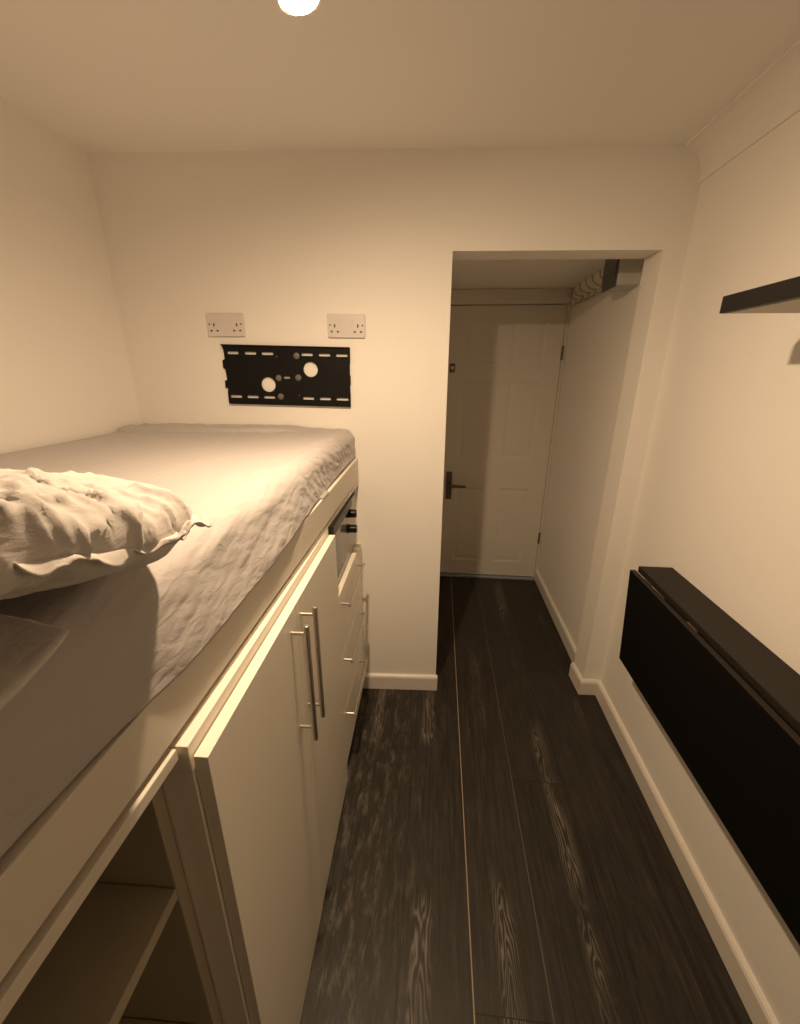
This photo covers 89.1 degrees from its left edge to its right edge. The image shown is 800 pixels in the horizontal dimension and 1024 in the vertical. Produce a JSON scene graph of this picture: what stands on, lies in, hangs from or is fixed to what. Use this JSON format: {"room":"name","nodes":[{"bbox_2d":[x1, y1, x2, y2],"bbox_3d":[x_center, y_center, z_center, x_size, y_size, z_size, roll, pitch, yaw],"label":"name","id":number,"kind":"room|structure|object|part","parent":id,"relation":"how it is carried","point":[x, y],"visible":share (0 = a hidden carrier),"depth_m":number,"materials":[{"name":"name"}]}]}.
{"room":"bedroom","nodes":[
{"label":"bedroom","id":0,"kind":"room"},
{"bbox_2d":[0,99,140,453],"bbox_3d":[-1.272,0.413,0.028,0.100,2.190,3.748,2,19,5],"label":"wall","id":1,"kind":"structure","parent":0,"point":[65,372],"depth_m":1.26,"materials":[{"name":"paint"}]},
{"bbox_2d":[87,145,700,679],"bbox_3d":[-0.034,-0.221,1.728,2.235,2.290,0.120,1,19,2],"label":"wall","id":2,"kind":"structure","parent":0,"point":[284,240],"depth_m":1.46,"materials":[{"name":"paint"}]},
{"bbox_2d":[206,313,245,336],"bbox_3d":[-0.651,-0.698,1.516,0.140,0.082,0.013,1,19,2],"label":"wall socket","id":3,"kind":"object","parent":2,"relation":"attached to","point":[218,324],"visible":1,"depth_m":1.51,"materials":[{"name":"white plastic"}]},
{"bbox_2d":[220,344,350,406],"bbox_3d":[-0.436,-0.524,1.567,0.494,0.228,0.014,1,19,2],"label":"tv bracket","id":4,"kind":"object","parent":2,"relation":"attached to","point":[245,373],"visible":1,"depth_m":1.57,"materials":[{"name":"black metal"}]},
{"bbox_2d":[327,314,364,337],"bbox_3d":[-0.199,-0.688,1.502,0.141,0.082,0.013,1,19,2],"label":"wall socket","id":5,"kind":"object","parent":2,"relation":"attached to","point":[339,325],"visible":1,"depth_m":1.50,"materials":[{"name":"white plastic"}]},
{"bbox_2d":[363,673,436,689],"bbox_3d":[-0.003,0.845,2.023,0.376,0.082,0.016,1,19,2],"label":"baseboard","id":6,"kind":"structure","parent":2,"relation":"attached to","point":[372,680],"depth_m":2.01,"materials":[{"name":"beige paint"}]},
{"bbox_2d":[569,662,582,690],"bbox_3d":[0.891,0.837,2.058,0.016,0.082,0.121,1,19,2],"label":"baseboard","id":7,"kind":"structure","parent":2,"relation":"attached to","point":[575,676],"depth_m":2.05,"materials":[{"name":"beige paint"}]},
{"bbox_2d":[577,679,597,694],"bbox_3d":[0.922,0.859,1.994,0.084,0.082,0.016,1,19,2],"label":"baseboard","id":8,"kind":"structure","parent":2,"relation":"attached to","point":[586,686],"depth_m":1.99,"materials":[{"name":"beige paint"}]},
{"bbox_2d":[0,0,799,152],"bbox_3d":[-0.201,-0.645,-0.400,2.235,0.100,3.828,2,19,5],"label":"ceiling","id":9,"kind":"structure","parent":0,"point":[104,76],"depth_m":0.97,"materials":[{"name":"white paint"}]},
{"bbox_2d":[278,0,318,15],"bbox_3d":[-0.155,-0.801,0.525,0.099,0.209,0.099,2,19,5],"label":"spotlight","id":10,"kind":"object","parent":9,"relation":"attached to","point":[292,7],"visible":1,"depth_m":0.57,"materials":[{"name":"white metal"}]},
{"bbox_2d":[300,576,752,1023],"bbox_3d":[-0.151,1.289,0.937,2.235,0.050,5.100,2,19,5],"label":"floor","id":11,"kind":"structure","parent":0,"point":[499,856],"depth_m":1.31,"materials":[{"name":"brown wood"}]},
{"bbox_2d":[2,786,222,1023],"bbox_3d":[-0.574,0.955,0.245,0.450,1.030,0.970,1,19,4],"label":"bookcase","id":12,"kind":"object","parent":11,"relation":"on","point":[132,952],"visible":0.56,"depth_m":0.55,"materials":[{"name":"white wood"}]},
{"bbox_3d":[-0.566,0.688,0.153,0.438,0.021,0.929,1,19,4],"label":"shelf","id":13,"kind":"part","parent":12,"relation":"part of","materials":[{"name":"white wood"}]},
{"bbox_3d":[-0.568,1.035,0.273,0.438,0.021,0.929,1,19,4],"label":"shelf","id":14,"kind":"part","parent":12,"relation":"part of","materials":[{"name":"white wood"}]},
{"bbox_3d":[-0.536,0.800,0.693,0.438,1.030,0.019,1,19,4],"label":"panel","id":15,"kind":"part","parent":12,"relation":"part of","materials":[{"name":"white wood"}]},
{"bbox_2d":[161,528,347,1023],"bbox_3d":[-0.507,0.663,1.060,0.644,1.050,0.763,1,19,4],"label":"base cabinet","id":16,"kind":"object","parent":11,"relation":"on","point":[254,793],"visible":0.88,"depth_m":0.75,"materials":[{"name":"beige laminate"}]},
{"bbox_2d":[0,458,357,1023],"bbox_3d":[-0.691,0.212,0.657,0.847,0.165,2.260,2,19,5],"label":"bed","id":17,"kind":"object","parent":16,"relation":"on","point":[49,871],"visible":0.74,"depth_m":0.40,"materials":[{"name":"white wood"}]},
{"bbox_3d":[-0.703,0.126,0.623,0.813,0.194,2.185,2,19,5],"label":"mattress","id":18,"kind":"object","parent":17,"relation":"on","visible":0},
{"bbox_2d":[0,423,354,857],"bbox_3d":[-0.698,0.076,0.628,0.875,0.162,2.237,2,19,5],"label":"fitted sheet","id":19,"kind":"object","parent":18,"relation":"on","point":[131,634],"visible":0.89,"depth_m":0.53,"materials":[{"name":"grey fabric"}]},
{"bbox_2d":[0,614,68,709],"bbox_3d":[-0.574,0.160,0.133,0.649,0.033,0.510,2,19,5],"label":"pillow","id":20,"kind":"object","parent":19,"relation":"on","point":[26,645],"visible":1,"depth_m":0.30,"materials":[{"name":"grey fabric"}]},
{"bbox_2d":[0,468,211,599],"bbox_3d":[-0.570,0.023,0.289,0.697,0.177,0.497,2,19,5],"label":"pillow","id":21,"kind":"object","parent":19,"relation":"on","point":[58,530],"visible":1,"depth_m":0.31,"materials":[{"name":"grey fabric"}]},
{"bbox_3d":[-0.247,0.740,0.862,0.020,1.024,0.364,1,19,4],"label":"door","id":22,"kind":"part","parent":16,"relation":"part of","materials":[{"name":"beige laminate"}]},
{"bbox_3d":[-0.211,0.252,0.843,0.029,0.008,0.008,1,19,4],"label":"handle post","id":23,"kind":"part","parent":16,"relation":"part of","materials":[{"name":"silver metal"}]},
{"bbox_3d":[-0.212,0.488,0.925,0.029,0.008,0.008,1,19,4],"label":"handle post","id":24,"kind":"part","parent":16,"relation":"part of","materials":[{"name":"silver metal"}]},
{"bbox_3d":[-0.207,0.228,0.904,0.029,0.008,0.008,1,19,4],"label":"handle post","id":25,"kind":"part","parent":16,"relation":"part of","materials":[{"name":"silver metal"}]},
{"bbox_3d":[-0.194,0.378,0.885,0.011,0.306,0.011,-10,22,-28],"label":"handle","id":26,"kind":"part","parent":16,"relation":"part of","materials":[{"name":"silver metal"}]},
{"bbox_3d":[-0.222,0.613,1.218,0.020,1.016,0.392,1,19,4],"label":"door","id":27,"kind":"part","parent":16,"relation":"part of","materials":[{"name":"beige laminate"}]},
{"bbox_3d":[-0.189,0.355,0.947,0.011,0.309,0.011,-10,22,-28],"label":"handle","id":28,"kind":"part","parent":16,"relation":"part of","materials":[{"name":"silver metal"}]},
{"bbox_2d":[328,493,357,582],"bbox_3d":[-0.452,0.081,1.516,0.568,0.248,0.476,1,19,4],"label":"oven","id":29,"kind":"object","parent":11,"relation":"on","point":[344,527],"visible":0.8,"depth_m":1.47,"materials":[{"name":"grey"}]},
{"bbox_3d":[-0.210,0.134,1.394,0.004,0.165,0.200,1,19,4],"label":"door glass","id":30,"kind":"part","parent":29,"relation":"part of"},
{"bbox_3d":[-0.183,0.005,1.539,0.037,0.038,0.038,1,19,4],"label":"knob","id":31,"kind":"part","parent":29,"relation":"part of","materials":[{"name":"black plastic"}]},
{"bbox_3d":[-0.183,0.064,1.559,0.037,0.038,0.038,1,19,4],"label":"knob","id":32,"kind":"part","parent":29,"relation":"part of","materials":[{"name":"black plastic"}]},
{"bbox_2d":[338,542,367,761],"bbox_3d":[-0.445,0.579,1.688,0.585,0.800,0.479,1,19,4],"label":"drawer unit","id":33,"kind":"object","parent":11,"relation":"on","point":[352,617],"visible":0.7,"depth_m":1.60,"materials":[{"name":"beige laminate"}]},
{"bbox_3d":[-0.197,0.319,1.580,0.020,0.232,0.476,1,19,4],"label":"drawer","id":34,"kind":"part","parent":33,"relation":"part of","materials":[{"name":"beige laminate"}]},
{"bbox_3d":[-0.198,0.546,1.659,0.020,0.242,0.476,1,19,4],"label":"drawer","id":35,"kind":"part","parent":33,"relation":"part of","materials":[{"name":"beige laminate"}]},
{"bbox_3d":[-0.199,0.783,1.741,0.020,0.250,0.476,1,19,4],"label":"drawer","id":36,"kind":"part","parent":33,"relation":"part of","materials":[{"name":"beige laminate"}]},
{"bbox_3d":[-0.159,0.265,1.522,0.010,0.010,0.318,1,19,4],"label":"handle","id":37,"kind":"part","parent":33,"relation":"part of","materials":[{"name":"silver metal"}]},
{"bbox_3d":[-0.160,0.483,1.597,0.010,0.010,0.318,1,19,4],"label":"handle","id":38,"kind":"part","parent":33,"relation":"part of","materials":[{"name":"silver metal"}]},
{"bbox_3d":[-0.161,0.715,1.677,0.010,0.010,0.318,1,19,4],"label":"handle","id":39,"kind":"part","parent":33,"relation":"part of","materials":[{"name":"silver metal"}]},
{"bbox_2d":[353,489,357,541],"bbox_3d":[-0.197,0.386,1.867,0.018,1.050,0.014,2,19,4],"label":"filler panel","id":40,"kind":"object","parent":11,"relation":"on","point":[354,491],"visible":0.02,"depth_m":1.72,"materials":[{"name":"beige laminate"}]},
{"bbox_2d":[440,572,534,580],"bbox_3d":[0.660,0.492,3.156,0.740,0.016,0.080,2,19,5],"label":"trim","id":41,"kind":"structure","parent":11,"relation":"on","point":[444,574],"depth_m":3.12,"materials":[{"name":"silver metal"}]},
{"bbox_2d":[451,259,605,288],"bbox_3d":[0.605,-1.261,2.020,1.010,0.100,1.267,2,19,5],"label":"ceiling","id":42,"kind":"structure","parent":0,"point":[531,273],"depth_m":2.10,"materials":[{"name":"white paint"}]},
{"bbox_2d":[537,263,643,647],"bbox_3d":[1.054,-0.260,2.321,0.100,1.985,1.267,2,19,5],"label":"wall","id":43,"kind":"structure","parent":0,"point":[599,328],"depth_m":2.22,"materials":[{"name":"paint"}]},
{"bbox_2d":[534,570,575,661],"bbox_3d":[0.990,0.646,2.611,0.016,0.082,1.060,2,19,5],"label":"baseboard","id":44,"kind":"structure","parent":43,"relation":"attached to","point":[563,632],"depth_m":2.52,"materials":[{"name":"beige paint"}]},
{"bbox_2d":[568,270,607,305],"bbox_3d":[0.976,-1.152,2.110,0.079,0.084,0.580,2,19,5],"label":"coat rack","id":45,"kind":"object","parent":43,"relation":"attached to","point":[596,292],"visible":0.84,"depth_m":2.14,"materials":[{"name":"beige paint"}]},
{"bbox_3d":[1.008,-1.134,2.112,0.014,0.037,0.580,2,19,5],"label":"rack rail","id":46,"kind":"part","parent":45,"relation":"part of","materials":[{"name":"beige paint"}]},
{"bbox_2d":[602,259,643,292],"bbox_3d":[0.922,-1.007,1.681,0.105,0.153,0.140,2,19,5],"label":"box","id":47,"kind":"object","parent":43,"relation":"attached to","point":[618,274],"visible":0.56,"depth_m":1.63,"materials":[{"name":"grey plastic"}]},
{"bbox_2d":[600,111,799,1023],"bbox_3d":[0.858,0.470,-0.110,0.100,2.190,3.848,2,19,5],"label":"wall","id":48,"kind":"structure","parent":0,"point":[717,504],"depth_m":1.15,"materials":[{"name":"paint"}]},
{"bbox_2d":[595,679,778,1023],"bbox_3d":[0.798,1.457,0.261,0.016,0.082,3.693,2,19,5],"label":"baseboard","id":49,"kind":"structure","parent":48,"relation":"attached to","point":[757,1006],"depth_m":1.22,"materials":[{"name":"beige paint"}]},
{"bbox_2d":[619,566,799,945],"bbox_3d":[0.840,0.512,1.087,0.139,0.390,0.845,2,19,5],"label":"folding table","id":50,"kind":"object","parent":48,"relation":"attached to","point":[728,704],"visible":1,"depth_m":0.97,"materials":[{"name":"black wood"}]},
{"bbox_3d":[0.890,0.463,1.065,0.040,0.238,0.725,2,19,5],"label":"wall frame","id":51,"kind":"part","parent":50,"relation":"part of","materials":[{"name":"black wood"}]},
{"bbox_2d":[684,38,799,182],"bbox_3d":[0.778,-0.529,-0.419,0.075,0.100,3.698,2,19,5],"label":"trim","id":52,"kind":"structure","parent":48,"relation":"attached to","point":[773,97],"depth_m":1.08,"materials":[{"name":"white paint"}]},
{"bbox_2d":[719,276,799,313],"bbox_3d":[0.774,-0.324,0.522,0.230,0.035,0.736,2,19,5],"label":"floating shelf","id":53,"kind":"object","parent":48,"relation":"attached to","point":[783,296],"visible":1,"depth_m":0.78,"materials":[{"name":"black wood"}]},
{"bbox_3d":[0.780,-0.308,0.528,0.217,0.001,0.715,2,19,5],"label":"underside panel","id":54,"kind":"part","parent":53,"relation":"part of","materials":[{"name":"beige"}]},
{"bbox_3d":[0.655,-0.465,2.909,0.810,1.985,0.100,2,19,5],"label":"wall","id":55,"kind":"structure","parent":0,"visible":0},
{"bbox_2d":[440,305,567,576],"bbox_3d":[0.666,-0.398,2.821,0.743,1.873,0.102,2,19,5],"label":"door","id":56,"kind":"structure","parent":55,"relation":"in","point":[504,361],"depth_m":2.79,"materials":[{"name":"beige paint"}]},
{"bbox_3d":[0.353,-0.192,2.935,0.042,0.206,0.008,2,19,5],"label":"handle plate","id":57,"kind":"part","parent":56,"relation":"part of","materials":[{"name":"brown metal"}]},
{"bbox_3d":[0.404,-0.188,2.897,0.126,0.024,0.060,2,19,5],"label":"lever","id":58,"kind":"part","parent":56,"relation":"part of","materials":[{"name":"brown metal"}]},
{"bbox_2d":[451,288,572,576],"bbox_3d":[0.648,-0.439,2.835,0.810,1.984,0.058,2,19,5],"label":"trim","id":59,"kind":"structure","parent":55,"relation":"attached to","point":[524,296],"depth_m":2.51,"materials":[{"name":"beige paint"}]}
]}

